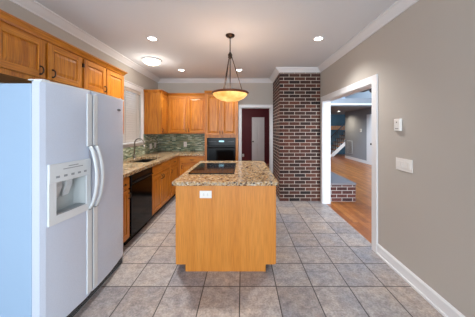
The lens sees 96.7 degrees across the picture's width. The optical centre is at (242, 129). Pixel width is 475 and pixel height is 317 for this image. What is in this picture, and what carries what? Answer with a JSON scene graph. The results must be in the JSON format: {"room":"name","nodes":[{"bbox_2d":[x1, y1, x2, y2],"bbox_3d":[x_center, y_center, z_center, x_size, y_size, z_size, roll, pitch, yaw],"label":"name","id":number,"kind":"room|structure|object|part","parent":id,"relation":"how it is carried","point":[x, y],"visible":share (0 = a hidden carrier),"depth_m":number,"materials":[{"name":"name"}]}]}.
{"room":"kitchen","nodes":[
{"label":"kitchen","id":0,"kind":"room"},
{"bbox_2d":[0,0,157,142],"bbox_3d":[-2.150,0.100,1.025,0.100,2.700,8.450,0,0,0],"label":"wall","id":1,"kind":"structure","parent":0,"point":[133,76],"depth_m":2.69,"materials":[{"name":"beige paint"}]},
{"bbox_2d":[0,9,107,93],"bbox_3d":[-1.897,-0.630,1.866,0.402,0.440,1.632,0,0,0],"label":"upper cabinet","id":2,"kind":"object","parent":1,"relation":"attached to","point":[27,51],"visible":0.94,"depth_m":1.82,"materials":[{"name":"brown wood"}]},
{"bbox_3d":[-1.739,-0.613,1.653,0.020,0.325,0.387,0,0,0],"label":"door","id":3,"kind":"part","parent":2,"relation":"part of","materials":[{"name":"brown wood"}]},
{"bbox_3d":[-1.728,-0.820,1.866,0.044,0.060,1.632,0,0,0],"label":"cornice","id":4,"kind":"part","parent":2,"relation":"part of","materials":[{"name":"brown wood"}]},
{"bbox_3d":[-1.739,-0.613,2.077,0.020,0.325,0.390,0,0,0],"label":"door","id":5,"kind":"part","parent":2,"relation":"part of","materials":[{"name":"brown wood"}]},
{"bbox_3d":[-1.739,-0.613,2.495,0.020,0.325,0.366,0,0,0],"label":"door","id":6,"kind":"part","parent":2,"relation":"part of","materials":[{"name":"brown wood"}]},
{"bbox_2d":[106,63,127,133],"bbox_3d":[-1.897,-0.385,2.910,0.402,0.930,0.448,0,0,0],"label":"upper cabinet","id":7,"kind":"object","parent":1,"relation":"attached to","point":[114,75],"visible":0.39,"depth_m":2.88,"materials":[{"name":"brown wood"}]},
{"bbox_3d":[-1.728,-0.820,2.910,0.044,0.060,0.448,0,0,0],"label":"cornice","id":8,"kind":"part","parent":7,"relation":"part of","materials":[{"name":"brown wood"}]},
{"bbox_2d":[123,80,144,147],"bbox_3d":[-2.120,-0.279,3.780,0.140,1.198,1.320,0,0,0],"label":"window","id":9,"kind":"structure","parent":1,"relation":"in","point":[127,84],"depth_m":4.23,"materials":[{"name":"white paint"}]},
{"bbox_2d":[123,87,140,142],"bbox_3d":[-2.113,-0.268,3.780,0.050,0.998,1.096,0,0,0],"label":"window blind","id":10,"kind":"object","parent":9,"relation":"attached to","point":[131,123],"visible":0.5,"depth_m":4.01,"materials":[{"name":"beige fabric"}]},
{"bbox_3d":[-2.113,-0.739,3.780,0.050,0.057,1.096,0,0,0],"label":"head rail","id":11,"kind":"part","parent":10,"relation":"part of","materials":[{"name":"beige"}]},
{"bbox_3d":[-2.085,0.250,3.780,0.070,0.030,1.320,0,0,0],"label":"sill","id":12,"kind":"part","parent":9,"relation":"part of","materials":[{"name":"white paint"}]},
{"bbox_2d":[143,90,168,133],"bbox_3d":[-1.897,-0.380,4.686,0.402,0.940,0.461,0,0,0],"label":"upper cabinet","id":13,"kind":"object","parent":1,"relation":"attached to","point":[155,101],"visible":1,"depth_m":4.50,"materials":[{"name":"brown wood"}]},
{"bbox_3d":[-1.739,-0.352,4.699,0.020,0.845,0.373,0,0,0],"label":"door","id":14,"kind":"part","parent":13,"relation":"part of","materials":[{"name":"brown wood"}]},
{"bbox_2d":[123,134,204,159],"bbox_3d":[-1.464,0.302,3.795,1.273,0.445,2.910,0,0,0],"label":"backsplash","id":15,"kind":"structure","parent":1,"relation":"attached to","point":[164,142],"depth_m":5.24,"materials":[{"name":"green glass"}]},
{"bbox_2d":[158,83,272,169],"bbox_3d":[-0.305,0.100,5.310,3.790,2.700,0.120,0,0,0],"label":"wall","id":16,"kind":"structure","parent":0,"point":[259,93],"depth_m":5.25,"materials":[{"name":"beige paint"}]},
{"bbox_2d":[167,93,204,133],"bbox_3d":[-1.463,-0.380,5.057,1.270,0.940,0.382,0,0,0],"label":"upper cabinet","id":17,"kind":"object","parent":16,"relation":"attached to","point":[186,111],"visible":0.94,"depth_m":4.90,"materials":[{"name":"brown wood"}]},
{"bbox_3d":[-1.500,-0.352,4.909,0.436,0.845,0.020,0,0,0],"label":"door","id":18,"kind":"part","parent":17,"relation":"part of","materials":[{"name":"brown wood"}]},
{"bbox_3d":[-1.288,-0.820,4.898,0.920,0.060,0.044,0,0,0],"label":"cornice","id":19,"kind":"part","parent":17,"relation":"part of","materials":[{"name":"brown wood"}]},
{"bbox_3d":[-1.054,-0.352,4.909,0.440,0.845,0.020,0,0,0],"label":"door","id":20,"kind":"part","parent":17,"relation":"part of","materials":[{"name":"brown wood"}]},
{"bbox_2d":[239,105,272,172],"bbox_3d":[0.329,0.412,5.305,0.852,2.075,0.150,0,0,0],"label":"trim","id":21,"kind":"structure","parent":16,"relation":"attached to","point":[240,106],"depth_m":5.23,"materials":[{"name":"white paint"}]},
{"bbox_2d":[35,0,396,78],"bbox_3d":[-0.245,-1.300,1.075,3.910,0.100,8.550,0,0,0],"label":"ceiling","id":22,"kind":"structure","parent":0,"point":[191,34],"depth_m":2.66,"materials":[{"name":"white paint"}]},
{"bbox_2d":[141,57,161,65],"bbox_3d":[-1.620,-1.194,3.770,0.336,0.112,0.336,0,0,0],"label":"dome light","id":23,"kind":"object","parent":22,"relation":"attached to","point":[152,61],"visible":1,"depth_m":3.68,"materials":[{"name":"white glass"}]},
{"bbox_2d":[146,36,158,40],"bbox_3d":[-1.235,-1.245,2.889,0.160,0.008,0.160,0,0,0],"label":"recessed light","id":24,"kind":"object","parent":22,"relation":"in","point":[151,38],"visible":1,"depth_m":2.88,"materials":[{"name":"white glass"}]},
{"bbox_2d":[211,33,248,101],"bbox_3d":[-0.163,-0.812,2.780,0.492,0.876,0.492,0,0,0],"label":"pendant light","id":25,"kind":"object","parent":22,"relation":"hanging from","point":[228,95],"visible":1,"depth_m":2.67,"materials":[{"name":"yellow glass"}]},
{"bbox_3d":[-0.163,-0.425,2.780,0.460,0.102,0.460,0,0,0],"label":"lamp shade","id":26,"kind":"part","parent":25,"relation":"part of","materials":[{"name":"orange glass"}]},
{"bbox_3d":[-0.163,-0.659,2.780,0.011,0.562,0.011,0,0,22],"label":"stem","id":27,"kind":"part","parent":25,"relation":"part of","materials":[{"name":"brown metal"}]},
{"bbox_2d":[312,36,324,40],"bbox_3d":[1.040,-1.245,2.889,0.160,0.008,0.160,0,0,0],"label":"recessed light","id":28,"kind":"object","parent":22,"relation":"in","point":[318,38],"visible":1,"depth_m":2.88,"materials":[{"name":"white glass"}]},
{"bbox_2d":[242,109,268,163],"bbox_3d":[-0.050,0.200,9.050,3.300,2.500,0.100,0,0,0],"label":"wall","id":29,"kind":"structure","parent":0,"point":[246,113],"depth_m":9.00,"materials":[{"name":"red paint"}]},
{"bbox_2d":[252,117,263,160],"bbox_3d":[0.665,0.458,8.950,0.530,1.975,0.100,0,0,0],"label":"door","id":30,"kind":"structure","parent":29,"relation":"in","point":[257,122],"depth_m":8.96,"materials":[{"name":"white paint"}]},
{"bbox_2d":[250,116,265,162],"bbox_3d":[0.665,0.430,8.990,0.650,2.040,0.020,0,0,0],"label":"trim","id":31,"kind":"structure","parent":29,"relation":"attached to","point":[250,116],"depth_m":8.98,"materials":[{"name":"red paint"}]},
{"bbox_2d":[74,195,443,316],"bbox_3d":[-0.280,1.480,1.025,3.840,0.060,8.450,0,0,0],"label":"floor","id":32,"kind":"structure","parent":0,"point":[324,267],"depth_m":2.00,"materials":[{"name":"tile"}]},
{"bbox_2d":[0,79,123,316],"bbox_3d":[-1.627,0.556,1.850,0.886,1.787,0.960,0,0,0],"label":"refrigerator","id":33,"kind":"object","parent":32,"relation":"on","point":[61,145],"visible":1,"depth_m":1.47,"materials":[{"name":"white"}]},
{"bbox_3d":[-1.316,0.522,1.569,0.104,1.675,0.398,0,0,0],"label":"freezer door","id":34,"kind":"part","parent":33,"relation":"part of","materials":[{"name":"white metal"}]},
{"bbox_3d":[-1.276,0.507,1.575,0.021,0.285,0.338,0,0,7],"label":"dispenser frame","id":35,"kind":"part","parent":33,"relation":"part of","materials":[{"name":"white plastic"}]},
{"bbox_3d":[-1.228,0.393,1.739,0.082,0.515,0.034,0,0,0],"label":"handle","id":36,"kind":"part","parent":33,"relation":"part of","materials":[{"name":"white plastic"}]},
{"bbox_3d":[-1.225,0.393,1.805,0.082,0.515,0.034,0,0,0],"label":"handle","id":37,"kind":"part","parent":33,"relation":"part of","materials":[{"name":"white plastic"}]},
{"bbox_3d":[-1.315,0.522,2.053,0.106,1.675,0.554,0,0,0],"label":"fridge door","id":38,"kind":"part","parent":33,"relation":"part of","materials":[{"name":"white metal"}]},
{"bbox_2d":[123,177,131,242],"bbox_3d":[-1.732,1.008,2.486,0.732,0.885,0.283,0,0,0],"label":"base cabinet","id":39,"kind":"object","parent":32,"relation":"on","point":[127,195],"visible":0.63,"depth_m":2.56,"materials":[{"name":"brown wood"}]},
{"bbox_3d":[-1.409,0.655,2.487,0.020,0.130,0.255,0,0,0],"label":"drawer","id":40,"kind":"part","parent":39,"relation":"part of","materials":[{"name":"brown wood"}]},
{"bbox_3d":[-1.409,1.032,2.487,0.020,0.585,0.255,0,0,0],"label":"door","id":41,"kind":"part","parent":39,"relation":"part of","materials":[{"name":"brown wood"}]},
{"bbox_2d":[123,167,152,245],"bbox_3d":[-1.677,1.010,2.945,0.647,0.881,0.614,0,0,0],"label":"dishwasher","id":42,"kind":"object","parent":32,"relation":"on","point":[140,183],"visible":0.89,"depth_m":2.88,"materials":[{"name":"black plastic"}]},
{"bbox_3d":[-1.480,1.400,2.945,0.020,0.100,0.610,0,0,0],"label":"toe panel","id":43,"kind":"part","parent":42,"relation":"part of","materials":[{"name":"black ceramic"}]},
{"bbox_3d":[-1.405,1.015,2.945,0.029,0.640,0.610,0,0,0],"label":"door","id":44,"kind":"part","parent":42,"relation":"part of","materials":[{"name":"black glass"}]},
{"bbox_3d":[-1.401,0.629,2.945,0.035,0.117,0.610,0,0,0],"label":"control panel","id":45,"kind":"part","parent":42,"relation":"part of","materials":[{"name":"black ceramic"}]},
{"bbox_2d":[147,160,169,221],"bbox_3d":[-1.732,1.008,3.676,0.732,0.885,0.828,0,0,0],"label":"base cabinet","id":46,"kind":"object","parent":32,"relation":"on","point":[161,172],"visible":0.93,"depth_m":3.62,"materials":[{"name":"brown wood"}]},
{"bbox_3d":[-1.409,0.655,3.474,0.020,0.130,0.394,0,0,0],"label":"drawer","id":47,"kind":"part","parent":46,"relation":"part of","materials":[{"name":"brown wood"}]},
{"bbox_3d":[-1.409,1.032,3.474,0.020,0.585,0.394,0,0,0],"label":"door","id":48,"kind":"part","parent":46,"relation":"part of","materials":[{"name":"brown wood"}]},
{"bbox_3d":[-1.409,0.655,3.878,0.020,0.130,0.394,0,0,0],"label":"drawer","id":49,"kind":"part","parent":46,"relation":"part of","materials":[{"name":"brown wood"}]},
{"bbox_3d":[-1.409,1.032,3.878,0.020,0.585,0.394,0,0,0],"label":"door","id":50,"kind":"part","parent":46,"relation":"part of","materials":[{"name":"brown wood"}]},
{"bbox_2d":[166,156,177,203],"bbox_3d":[-1.732,1.008,4.670,0.732,0.885,1.156,0,0,0],"label":"base cabinet","id":51,"kind":"object","parent":32,"relation":"on","point":[173,167],"visible":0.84,"depth_m":4.29,"materials":[{"name":"brown wood"}]},
{"bbox_2d":[123,151,204,177],"bbox_3d":[-1.463,0.545,3.795,1.272,0.040,2.909,0,0,0],"label":"countertop","id":52,"kind":"structure","parent":51,"relation":"on","point":[130,167],"depth_m":3.86,"materials":[{"name":"stone"}]},
{"bbox_2d":[132,138,144,158],"bbox_3d":[-1.895,0.337,3.823,0.220,0.376,0.133,0,0,0],"label":"faucet","id":53,"kind":"object","parent":52,"relation":"on","point":[134,155],"visible":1,"depth_m":3.85,"materials":[{"name":"silver metal"}]},
{"bbox_3d":[-1.889,0.307,3.860,0.195,0.316,0.023,0,0,0],"label":"spout","id":54,"kind":"part","parent":53,"relation":"part of","materials":[{"name":"silver metal"}]},
{"bbox_2d":[135,159,154,161],"bbox_3d":[-1.730,0.672,3.730,0.420,0.212,0.700,0,0,0],"label":"sink","id":55,"kind":"object","parent":52,"relation":"in","point":[142,160],"visible":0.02,"depth_m":4.07,"materials":[{"name":"black"}]},
{"bbox_3d":[-1.409,0.655,4.330,0.020,0.130,0.445,0,0,0],"label":"drawer","id":56,"kind":"part","parent":51,"relation":"part of","materials":[{"name":"brown wood"}]},
{"bbox_3d":[-1.409,1.032,4.330,0.020,0.585,0.445,0,0,0],"label":"door","id":57,"kind":"part","parent":51,"relation":"part of","materials":[{"name":"brown wood"}]},
{"bbox_2d":[178,156,204,176],"bbox_3d":[-1.123,1.008,4.902,0.590,0.885,0.692,0,0,0],"label":"base cabinet","id":58,"kind":"object","parent":32,"relation":"on","point":[185,163],"visible":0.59,"depth_m":4.59,"materials":[{"name":"brown wood"}]},
{"bbox_3d":[-1.101,1.032,4.599,0.514,0.585,0.020,0,0,0],"label":"door","id":59,"kind":"part","parent":58,"relation":"part of","materials":[{"name":"brown wood"}]},
{"bbox_3d":[-1.101,0.655,4.599,0.514,0.130,0.020,0,0,0],"label":"drawer","id":60,"kind":"part","parent":58,"relation":"part of","materials":[{"name":"brown wood"}]},
{"bbox_2d":[204,91,238,160],"bbox_3d":[-0.462,0.300,4.902,0.728,2.300,0.692,0,0,0],"label":"tall cabinet","id":61,"kind":"object","parent":32,"relation":"on","point":[221,117],"visible":0.48,"depth_m":4.59,"materials":[{"name":"brown wood"}]},
{"bbox_3d":[-0.635,-0.328,4.599,0.341,0.895,0.020,0,0,0],"label":"door","id":62,"kind":"part","parent":61,"relation":"part of","materials":[{"name":"brown wood"}]},
{"bbox_2d":[207,138,235,160],"bbox_3d":[-0.462,0.511,4.876,0.626,0.674,0.684,0,0,0],"label":"wall oven","id":63,"kind":"object","parent":61,"relation":"in","point":[218,149],"visible":0.83,"depth_m":4.58,"materials":[{"name":"black glass"}]},
{"bbox_3d":[-0.462,0.595,4.579,0.518,0.330,0.002,0,0,0],"label":"door glass","id":64,"kind":"part","parent":63,"relation":"part of","materials":[{"name":"black glass"}]},
{"bbox_3d":[-0.462,0.595,4.595,0.626,0.490,0.029,0,0,0],"label":"oven door","id":65,"kind":"part","parent":63,"relation":"part of","materials":[{"name":"black glass"}]},
{"bbox_3d":[-0.462,0.257,4.598,0.626,0.166,0.021,0,0,0],"label":"control panel","id":66,"kind":"part","parent":63,"relation":"part of","materials":[{"name":"black glass"}]},
{"bbox_3d":[-0.288,-0.328,4.599,0.341,0.895,0.020,0,0,0],"label":"door","id":67,"kind":"part","parent":61,"relation":"part of","materials":[{"name":"brown wood"}]},
{"bbox_2d":[176,186,275,270],"bbox_3d":[-0.180,1.008,2.844,1.048,0.885,1.372,0,0,0],"label":"kitchen island","id":68,"kind":"object","parent":32,"relation":"on","point":[234,229],"visible":0.75,"depth_m":2.16,"materials":[{"name":"brown wood"}]},
{"bbox_2d":[200,191,211,197],"bbox_3d":[-0.376,0.660,2.153,0.122,0.075,0.008,0,0,0],"label":"outlet","id":69,"kind":"object","parent":68,"relation":"attached to","point":[203,194],"visible":1,"depth_m":2.15,"materials":[{"name":"white plastic"}]},
{"bbox_2d":[172,161,278,185],"bbox_3d":[-0.174,0.543,2.844,1.076,0.042,1.452,0,0,0],"label":"island countertop","id":70,"kind":"structure","parent":68,"relation":"on","point":[247,173],"depth_m":2.31,"materials":[{"name":"stone"}]},
{"bbox_2d":[188,163,235,173],"bbox_3d":[-0.368,0.516,2.860,0.540,0.010,0.756,0,0,0],"label":"cooktop","id":71,"kind":"object","parent":70,"relation":"in","point":[202,168],"visible":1,"depth_m":2.80,"materials":[{"name":"black glass"}]},
{"bbox_3d":[0.338,0.970,2.188,0.012,0.810,0.040,0,0,0],"label":"corner trim","id":72,"kind":"part","parent":68,"relation":"part of","materials":[{"name":"brown wood"}]},
{"bbox_2d":[273,73,319,200],"bbox_3d":[1.173,0.100,4.774,0.830,2.700,0.949,0,0,0],"label":"brick wall","id":73,"kind":"structure","parent":0,"point":[296,96],"depth_m":4.30,"materials":[{"name":"red brick"}]},
{"bbox_2d":[9,0,418,82],"bbox_3d":[-0.255,-1.208,1.025,3.690,0.085,8.450,0,0,0],"label":"trim","id":74,"kind":"structure","parent":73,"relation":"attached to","point":[32,6],"depth_m":2.87,"materials":[{"name":"white paint"}]},
{"bbox_2d":[331,115,344,153],"bbox_3d":[4.545,0.250,12.650,5.910,2.400,0.100,0,0,0],"label":"wall","id":75,"kind":"structure","parent":0,"point":[336,120],"depth_m":12.60,"materials":[{"name":"blue paint"}]},
{"bbox_2d":[327,154,371,243],"bbox_3d":[4.570,1.480,4.900,5.860,0.060,16.200,0,0,0],"label":"floor","id":76,"kind":"structure","parent":0,"point":[358,213],"depth_m":4.45,"materials":[{"name":"brown wood"}]},
{"bbox_2d":[331,123,344,156],"bbox_3d":[5.125,0.289,11.960,2.050,2.322,1.180,0,0,0],"label":"staircase","id":77,"kind":"structure","parent":76,"relation":"on","point":[338,141],"depth_m":11.43,"materials":[{"name":"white wood"}]},
{"bbox_2d":[331,172,355,200],"bbox_3d":[2.006,1.265,4.885,0.589,0.370,1.250,0,0,0],"label":"hearth","id":78,"kind":"object","parent":76,"relation":"on","point":[342,189],"visible":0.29,"depth_m":4.27,"materials":[{"name":"brick"}]},
{"bbox_2d":[331,98,371,114],"bbox_3d":[4.605,-1.060,10.400,5.790,0.300,4.600,0,0,0],"label":"ceiling","id":79,"kind":"structure","parent":0,"point":[335,109],"depth_m":8.24,"materials":[{"name":"grey paint"}]},
{"bbox_2d":[345,91,371,160],"bbox_3d":[5.360,-0.950,3.850,0.120,4.800,14.100,0,0,0],"label":"wall","id":80,"kind":"structure","parent":0,"point":[356,120],"depth_m":9.64,"materials":[{"name":"grey paint"}]},
{"bbox_2d":[347,140,352,153],"bbox_3d":[5.291,0.850,10.420,0.016,0.640,0.520,0,0,0],"label":"air vent","id":81,"kind":"object","parent":80,"relation":"in","point":[349,143],"visible":1,"depth_m":10.33,"materials":[{"name":"grey metal"}]},
{"bbox_2d":[331,103,371,104],"bbox_3d":[3.505,-0.980,8.080,3.590,0.060,0.040,0,0,0],"label":"trim","id":82,"kind":"structure","parent":80,"relation":"attached to","point":[331,103],"depth_m":8.06,"materials":[{"name":"white paint"}]},
{"bbox_2d":[345,155,366,163],"bbox_3d":[5.293,1.385,6.950,0.015,0.130,7.900,0,0,0],"label":"baseboard","id":83,"kind":"structure","parent":80,"relation":"attached to","point":[347,157],"depth_m":9.78,"materials":[{"name":"white paint"}]},
{"bbox_2d":[367,116,371,164],"bbox_3d":[5.242,0.432,8.510,0.114,2.025,0.780,0,0,0],"label":"door","id":84,"kind":"structure","parent":80,"relation":"in","point":[369,118],"depth_m":8.75,"materials":[{"name":"white paint"}]},
{"bbox_3d":[5.267,0.400,8.510,0.006,1.700,0.620,0,0,0],"label":"panel","id":85,"kind":"part","parent":84,"relation":"part of","materials":[{"name":"white paint"}]},
{"bbox_2d":[320,0,474,316],"bbox_3d":[1.650,0.100,1.085,0.120,2.700,8.570,0,0,0],"label":"wall","id":86,"kind":"structure","parent":0,"point":[423,59],"depth_m":1.80,"materials":[{"name":"beige paint"}]},
{"bbox_2d":[321,74,377,252],"bbox_3d":[1.650,0.398,3.355,0.160,2.105,1.760,0,0,0],"label":"trim","id":87,"kind":"structure","parent":86,"relation":"attached to","point":[372,81],"depth_m":3.07,"materials":[{"name":"white paint"}]},
{"bbox_2d":[394,119,401,130],"bbox_3d":[1.575,-0.050,2.140,0.028,0.124,0.084,0,0,0],"label":"thermostat","id":88,"kind":"object","parent":86,"relation":"attached to","point":[397,122],"visible":1,"depth_m":2.12,"materials":[{"name":"white plastic"}]},
{"bbox_2d":[396,157,412,172],"bbox_3d":[1.585,0.344,2.063,0.009,0.121,0.204,0,0,0],"label":"light switch","id":89,"kind":"object","parent":86,"relation":"attached to","point":[406,165],"visible":1,"depth_m":2.06,"materials":[{"name":"white plastic"}]},
{"bbox_2d":[376,243,464,316],"bbox_3d":[1.576,1.391,-0.362,0.028,0.118,5.675,0,0,0],"label":"baseboard","id":90,"kind":"structure","parent":86,"relation":"attached to","point":[439,303],"depth_m":1.87,"materials":[{"name":"white paint"}]}
]}

